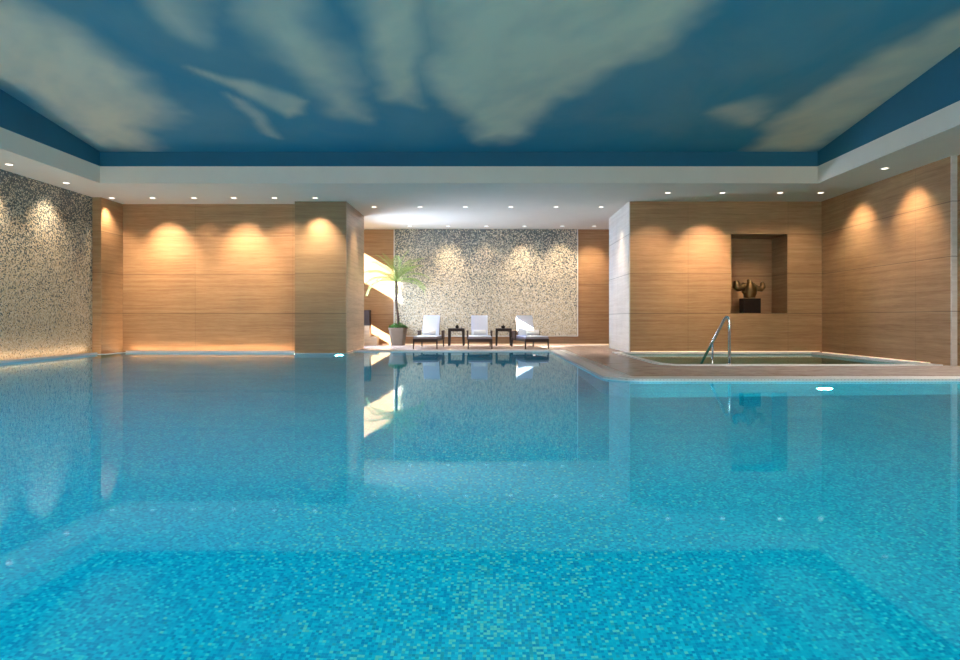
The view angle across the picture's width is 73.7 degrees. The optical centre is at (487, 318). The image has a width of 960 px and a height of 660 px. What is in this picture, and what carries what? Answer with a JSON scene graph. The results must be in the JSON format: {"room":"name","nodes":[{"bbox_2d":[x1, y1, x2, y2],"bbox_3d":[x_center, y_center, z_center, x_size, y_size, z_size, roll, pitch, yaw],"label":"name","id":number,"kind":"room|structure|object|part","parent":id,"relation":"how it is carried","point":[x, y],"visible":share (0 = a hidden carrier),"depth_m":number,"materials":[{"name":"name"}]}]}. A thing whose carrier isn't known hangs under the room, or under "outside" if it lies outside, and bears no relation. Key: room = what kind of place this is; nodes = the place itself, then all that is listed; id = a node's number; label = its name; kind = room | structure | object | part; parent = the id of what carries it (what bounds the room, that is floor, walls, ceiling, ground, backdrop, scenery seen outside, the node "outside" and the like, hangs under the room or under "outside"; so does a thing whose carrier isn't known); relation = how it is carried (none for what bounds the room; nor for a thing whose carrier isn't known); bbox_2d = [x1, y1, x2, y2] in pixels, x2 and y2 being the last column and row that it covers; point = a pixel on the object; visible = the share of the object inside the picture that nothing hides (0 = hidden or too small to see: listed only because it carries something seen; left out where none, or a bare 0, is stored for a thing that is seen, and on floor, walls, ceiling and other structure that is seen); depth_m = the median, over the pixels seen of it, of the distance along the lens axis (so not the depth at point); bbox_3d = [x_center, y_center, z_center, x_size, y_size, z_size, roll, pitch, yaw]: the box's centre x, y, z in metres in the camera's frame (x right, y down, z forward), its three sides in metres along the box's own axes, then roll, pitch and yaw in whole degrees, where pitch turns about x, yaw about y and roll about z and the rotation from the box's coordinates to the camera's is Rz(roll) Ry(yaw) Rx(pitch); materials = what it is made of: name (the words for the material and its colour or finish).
{"room":"indoor swimming pool","nodes":[
{"label":"indoor swimming pool","id":0,"kind":"room"},
{"bbox_2d":[0,169,91,360],"bbox_3d":[-9.250,-0.175,4.760,0.300,5.350,19.920,0,0,0],"label":"wall","id":1,"kind":"structure","parent":0,"point":[46,229],"depth_m":13.07,"materials":[{"name":"tile"}]},
{"bbox_2d":[92,197,122,353],"bbox_3d":[-9.150,-0.175,15.310,0.500,5.350,1.180,0,0,0],"label":"wall","id":2,"kind":"structure","parent":0,"point":[107,215],"depth_m":14.93,"materials":[{"name":"wood"}]},
{"bbox_2d":[123,204,294,351],"bbox_3d":[-6.750,-0.175,15.750,4.300,5.350,0.300,0,0,0],"label":"wall","id":3,"kind":"structure","parent":0,"point":[197,277],"depth_m":15.60,"materials":[{"name":"wood"}]},
{"bbox_2d":[295,201,363,352],"bbox_3d":[-3.985,-0.175,16.320,1.230,5.350,2.160,0,0,0],"label":"pillar","id":4,"kind":"structure","parent":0,"point":[320,226],"depth_m":15.24,"materials":[{"name":"wood"}]},
{"bbox_2d":[353,350,959,379],"bbox_3d":[2.023,0.784,12.038,4.970,0.008,13.331,0,0,-39],"label":"trim","id":5,"kind":"structure","parent":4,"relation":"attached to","point":[602,372],"depth_m":8.53,"materials":[{"name":"white stone"}]},
{"bbox_2d":[388,328,407,345],"bbox_3d":[-2.730,0.532,19.420,0.550,0.535,0.550,0,0,0],"label":"planter","id":6,"kind":"object","parent":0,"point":[397,336],"depth_m":19.20,"materials":[{"name":"beige ceramic"}]},
{"bbox_2d":[0,0,959,151],"bbox_3d":[-0.600,-4.002,4.600,14.800,1.104,17.200,0,0,0],"label":"ceiling","id":7,"kind":"structure","parent":0,"point":[115,75],"depth_m":9.96,"materials":[{"name":"blue paint"}]},
{"bbox_2d":[0,101,959,228],"bbox_3d":[-0.450,-2.975,7.550,17.900,0.350,25.500,0,0,0],"label":"ceiling","id":8,"kind":"structure","parent":0,"point":[397,192],"depth_m":13.20,"materials":[{"name":"paint"}]},
{"bbox_2d":[0,47,959,165],"bbox_3d":[-0.600,-3.825,4.600,14.800,1.353,17.200,0,0,0],"label":"cove","id":9,"kind":"object","parent":8,"relation":"attached to","point":[937,88],"visible":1,"depth_m":13.20,"materials":[{"name":"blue paint"}]},
{"bbox_2d":[364,229,608,344],"bbox_3d":[0.100,-1.900,20.150,9.600,5.600,0.300,0,0,0],"label":"wall","id":10,"kind":"structure","parent":0,"point":[593,244],"depth_m":20.00,"materials":[{"name":"wood"}]},
{"bbox_2d":[395,229,576,335],"bbox_3d":[-0.065,-1.140,19.965,5.690,3.320,0.070,0,0,0],"label":"mosaic panel","id":11,"kind":"object","parent":10,"relation":"attached to","point":[501,275],"visible":0.79,"depth_m":19.93,"materials":[{"name":"beige tile"}]},
{"bbox_2d":[394,229,577,336],"bbox_3d":[-0.065,-1.127,19.960,5.740,3.345,0.080,0,0,0],"label":"trim","id":12,"kind":"structure","parent":10,"relation":"attached to","point":[394,229],"depth_m":19.92,"materials":[{"name":"paint"}]},
{"bbox_2d":[609,201,629,351],"bbox_3d":[3.373,-1.020,16.506,0.025,3.640,2.529,0,0,0],"label":"wall","id":13,"kind":"structure","parent":0,"point":[619,222],"depth_m":16.35,"materials":[{"name":"stone"}]},
{"bbox_2d":[612,352,942,365],"bbox_3d":[5.375,0.805,13.099,4.830,0.050,4.278,0,0,0],"label":"trim","id":14,"kind":"structure","parent":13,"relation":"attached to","point":[900,362],"depth_m":12.11,"materials":[{"name":"white stone"}]},
{"bbox_2d":[700,316,731,363],"bbox_3d":[4.003,0.616,11.317,0.112,1.351,0.762,0,0,-28],"label":"handrail","id":15,"kind":"object","parent":14,"relation":"attached to","point":[711,345],"visible":0.84,"depth_m":11.14,"materials":[{"name":"metal"}]},
{"bbox_3d":[3.982,0.792,11.350,0.038,0.800,0.036,0,0,0],"label":"post","id":16,"kind":"part","parent":15,"relation":"part of","materials":[{"name":"metal"}]},
{"bbox_2d":[360,345,959,380],"bbox_3d":[1.823,1.600,14.175,12.445,1.600,11.650,0,0,0],"label":"floor","id":17,"kind":"structure","parent":0,"point":[602,354],"depth_m":10.56,"materials":[{"name":"stone"}]},
{"bbox_2d":[364,310,378,345],"bbox_3d":[-3.870,0.265,19.460,1.060,1.070,0.320,0,0,0],"label":"stone steps","id":18,"kind":"structure","parent":17,"relation":"on","point":[369,340],"depth_m":19.32,"materials":[{"name":"stone"}]},
{"bbox_2d":[364,250,429,345],"bbox_3d":[-2.798,-0.653,19.180,2.154,2.905,1.439,0,0,0],"label":"potted palm","id":19,"kind":"object","parent":17,"relation":"on","point":[397,334],"visible":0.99,"depth_m":19.27,"materials":[{"name":"plant"}]},
{"bbox_2d":[413,315,444,348],"bbox_3d":[-1.635,0.349,17.807,0.740,0.909,1.625,0,0,2],"label":"sun lounger","id":20,"kind":"object","parent":17,"relation":"on","point":[430,322],"visible":0.98,"depth_m":18.18,"materials":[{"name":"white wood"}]},
{"bbox_2d":[414,335,440,336],"bbox_3d":[-1.645,0.467,17.564,0.600,0.023,1.130,0,0,2],"label":"towel","id":21,"kind":"object","parent":20,"relation":"on","point":[417,335],"depth_m":17.54,"materials":[{"name":"white fabric"}]},
{"bbox_2d":[413,336,441,338],"bbox_3d":[-1.645,0.505,17.567,0.650,0.060,1.145,0,0,2],"label":"seat cushion","id":22,"kind":"object","parent":20,"relation":"on","point":[415,337],"depth_m":17.00,"materials":[{"name":"white fabric"}]},
{"bbox_3d":[-1.635,0.570,17.809,0.660,0.080,1.620,0,0,2],"label":"frame","id":23,"kind":"part","parent":20,"relation":"part of","materials":[{"name":"brown wood"}]},
{"bbox_2d":[423,330,435,334],"bbox_3d":[-1.631,0.371,17.894,0.340,0.138,0.146,0,0,3],"label":"rolled towel","id":24,"kind":"object","parent":20,"relation":"on","point":[425,332],"visible":1,"depth_m":17.83,"materials":[{"name":"white fabric"}]},
{"bbox_2d":[422,315,439,334],"bbox_3d":[-1.615,0.189,18.257,0.470,0.590,0.325,0,0,2],"label":"towel","id":25,"kind":"object","parent":20,"relation":"hanging from","point":[430,322],"depth_m":18.25,"materials":[{"name":"white fabric"}]},
{"bbox_3d":[-1.278,0.454,18.189,0.060,0.257,0.434,0,0,2],"label":"armrest","id":26,"kind":"part","parent":20,"relation":"part of","materials":[{"name":"wood"}]},
{"bbox_2d":[448,328,464,345],"bbox_3d":[-0.950,0.540,19.300,0.482,0.520,0.482,0,0,0],"label":"side table","id":27,"kind":"object","parent":17,"relation":"on","point":[449,329],"visible":0.99,"depth_m":19.07,"materials":[{"name":"brown wood"}]},
{"bbox_3d":[-1.155,0.557,19.095,0.072,0.485,0.072,0,0,0],"label":"leg","id":28,"kind":"part","parent":27,"relation":"part of","materials":[{"name":"brown wood"}]},
{"bbox_3d":[-0.745,0.557,19.095,0.072,0.485,0.072,0,0,0],"label":"leg","id":29,"kind":"part","parent":27,"relation":"part of","materials":[{"name":"brown wood"}]},
{"bbox_2d":[466,315,492,348],"bbox_3d":[-0.231,0.349,17.807,0.740,0.909,1.625,0,0,-2],"label":"sun lounger","id":30,"kind":"object","parent":17,"relation":"on","point":[478,322],"visible":0.99,"depth_m":18.18,"materials":[{"name":"fabric"}]},
{"bbox_2d":[471,315,487,334],"bbox_3d":[-0.243,0.189,18.257,0.470,0.590,0.325,0,0,-2],"label":"towel","id":31,"kind":"object","parent":30,"relation":"hanging from","point":[478,322],"depth_m":18.25,"materials":[{"name":"white fabric"}]},
{"bbox_2d":[474,330,485,334],"bbox_3d":[-0.233,0.371,17.895,0.340,0.138,0.146,0,0,-1],"label":"rolled towel","id":32,"kind":"object","parent":30,"relation":"on","point":[476,332],"visible":1,"depth_m":17.83,"materials":[{"name":"white fabric"}]},
{"bbox_2d":[469,335,490,336],"bbox_3d":[-0.225,0.467,17.565,0.600,0.023,1.130,0,0,-2],"label":"seat cushion","id":33,"kind":"object","parent":30,"relation":"on","point":[469,335],"depth_m":17.01,"materials":[{"name":"white fabric"}]},
{"bbox_2d":[468,336,491,338],"bbox_3d":[-0.225,0.505,17.567,0.650,0.060,1.145,0,0,-2],"label":"seat cushion","id":34,"kind":"object","parent":30,"relation":"on","point":[469,337],"depth_m":17.00,"materials":[{"name":"white fabric"}]},
{"bbox_3d":[-0.231,0.570,17.810,0.660,0.080,1.620,0,0,-2],"label":"frame","id":35,"kind":"part","parent":30,"relation":"part of","materials":[{"name":"brown wood"}]},
{"bbox_2d":[495,328,511,345],"bbox_3d":[0.470,0.540,19.300,0.482,0.520,0.482,0,0,0],"label":"side table","id":36,"kind":"object","parent":17,"relation":"on","point":[496,329],"visible":0.98,"depth_m":19.06,"materials":[{"name":"brown wood"}]},
{"bbox_3d":[0.675,0.557,19.095,0.072,0.485,0.072,0,0,0],"label":"leg","id":37,"kind":"part","parent":36,"relation":"part of","materials":[{"name":"brown wood"}]},
{"bbox_2d":[511,315,548,348],"bbox_3d":[1.146,0.349,17.743,0.740,0.909,1.625,0,0,-11],"label":"sun lounger","id":38,"kind":"object","parent":17,"relation":"on","point":[523,322],"visible":0.93,"depth_m":18.07,"materials":[{"name":"fabric"}]},
{"bbox_3d":[0.736,0.454,18.068,0.060,0.257,0.434,0,0,-11],"label":"armrest","id":39,"kind":"part","parent":38,"relation":"part of","materials":[{"name":"wood"}]},
{"bbox_2d":[516,315,533,334],"bbox_3d":[1.060,0.189,18.185,0.470,0.590,0.325,0,0,-11],"label":"towel","id":40,"kind":"object","parent":38,"relation":"hanging from","point":[523,322],"depth_m":18.18,"materials":[{"name":"white fabric"}]},
{"bbox_3d":[1.145,0.570,17.745,0.660,0.080,1.620,0,0,-11],"label":"frame","id":41,"kind":"part","parent":38,"relation":"part of","materials":[{"name":"brown wood"}]},
{"bbox_2d":[516,335,547,336],"bbox_3d":[1.192,0.467,17.505,0.600,0.023,1.130,0,0,-11],"label":"towel","id":42,"kind":"object","parent":38,"relation":"on","point":[516,335],"depth_m":17.54,"materials":[{"name":"white fabric"}]},
{"bbox_2d":[526,330,538,334],"bbox_3d":[1.239,0.371,17.789,0.340,0.138,0.146,0,0,-11],"label":"rolled towel","id":43,"kind":"object","parent":38,"relation":"on","point":[528,332],"visible":1,"depth_m":17.74,"materials":[{"name":"white fabric"}]},
{"bbox_2d":[516,336,548,338],"bbox_3d":[1.192,0.505,17.507,0.650,0.060,1.145,0,0,-11],"label":"seat cushion","id":44,"kind":"object","parent":38,"relation":"on","point":[517,337],"depth_m":16.97,"materials":[{"name":"white fabric"}]},
{"bbox_3d":[5.375,1.315,13.120,4.750,0.970,4.240,0,0,0],"label":"tub basin","id":45,"kind":"object","parent":17,"relation":"in","visible":0},
{"bbox_2d":[629,354,895,363],"bbox_3d":[5.375,0.835,13.120,4.550,0.001,4.040,0,0,0],"label":"water","id":46,"kind":"object","parent":45,"relation":"in","point":[663,358],"visible":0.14,"depth_m":13.19,"materials":[{"name":"teal liquid"}]},
{"bbox_2d":[630,201,821,351],"bbox_3d":[5.843,-0.975,16.505,4.915,3.750,2.530,0,0,0],"label":"wall","id":47,"kind":"structure","parent":0,"point":[686,257],"depth_m":15.24,"materials":[{"name":"wood"}]},
{"bbox_2d":[739,298,760,312],"bbox_3d":[6.393,-0.321,15.620,0.425,0.358,0.260,0,0,0],"label":"plinth","id":48,"kind":"object","parent":47,"relation":"in","point":[746,305],"visible":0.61,"depth_m":15.49,"materials":[{"name":"black paint"}]},
{"bbox_2d":[733,279,765,297],"bbox_3d":[6.368,-0.738,15.617,0.797,0.470,0.326,0,0,0],"label":"bronze sculpture","id":49,"kind":"object","parent":48,"relation":"on","point":[749,289],"visible":0.98,"depth_m":15.54,"materials":[{"name":"gold metal"}]},
{"bbox_3d":[6.161,-0.806,15.610,0.384,0.274,0.194,0,0,0],"label":"arm","id":50,"kind":"part","parent":49,"relation":"part of","materials":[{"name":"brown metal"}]},
{"bbox_3d":[6.587,-0.789,15.611,0.360,0.261,0.162,0,0,0],"label":"arm","id":51,"kind":"part","parent":49,"relation":"part of","materials":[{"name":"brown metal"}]},
{"bbox_2d":[631,351,929,362],"bbox_3d":[3.757,0.780,17.646,14.100,0.031,4.773,0,0,37],"label":"trim","id":52,"kind":"structure","parent":47,"relation":"attached to","point":[631,351],"depth_m":15.22,"materials":[{"name":"beige stone"}]},
{"bbox_2d":[822,156,950,365],"bbox_3d":[8.200,-0.975,13.120,0.500,3.750,4.240,0,0,0],"label":"wall","id":53,"kind":"structure","parent":0,"point":[886,243],"depth_m":12.61,"materials":[{"name":"wood"}]},
{"bbox_2d":[951,156,956,365],"bbox_3d":[7.997,-1.020,10.985,0.095,3.640,0.030,0,0,0],"label":"wall","id":54,"kind":"structure","parent":0,"point":[953,158],"depth_m":10.97,"materials":[{"name":"stone"}]},
{"bbox_2d":[957,155,959,365],"bbox_3d":[8.273,-0.175,2.885,0.455,5.350,16.170,0,0,0],"label":"wall","id":55,"kind":"structure","parent":0,"point":[958,156],"depth_m":10.94,"materials":[{"name":"wood"}]},
{"bbox_3d":[-0.527,1.610,8.600,17.145,1.580,14.800,0,0,0],"label":"wall","id":56,"kind":"structure","parent":0,"visible":0},
{"bbox_2d":[0,351,355,362],"bbox_3d":[-6.205,0.812,8.600,5.790,0.095,14.800,0,0,0],"label":"trim","id":57,"kind":"structure","parent":56,"relation":"attached to","point":[84,354],"depth_m":15.43,"materials":[{"name":"white stone"}]},
{"bbox_2d":[0,351,959,659],"bbox_3d":[-0.530,0.812,8.605,17.139,0.001,14.810,0,0,0],"label":"pool water","id":58,"kind":"object","parent":56,"relation":"in","point":[358,505],"visible":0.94,"depth_m":2.67,"materials":[{"name":"blue liquid"}]}
]}

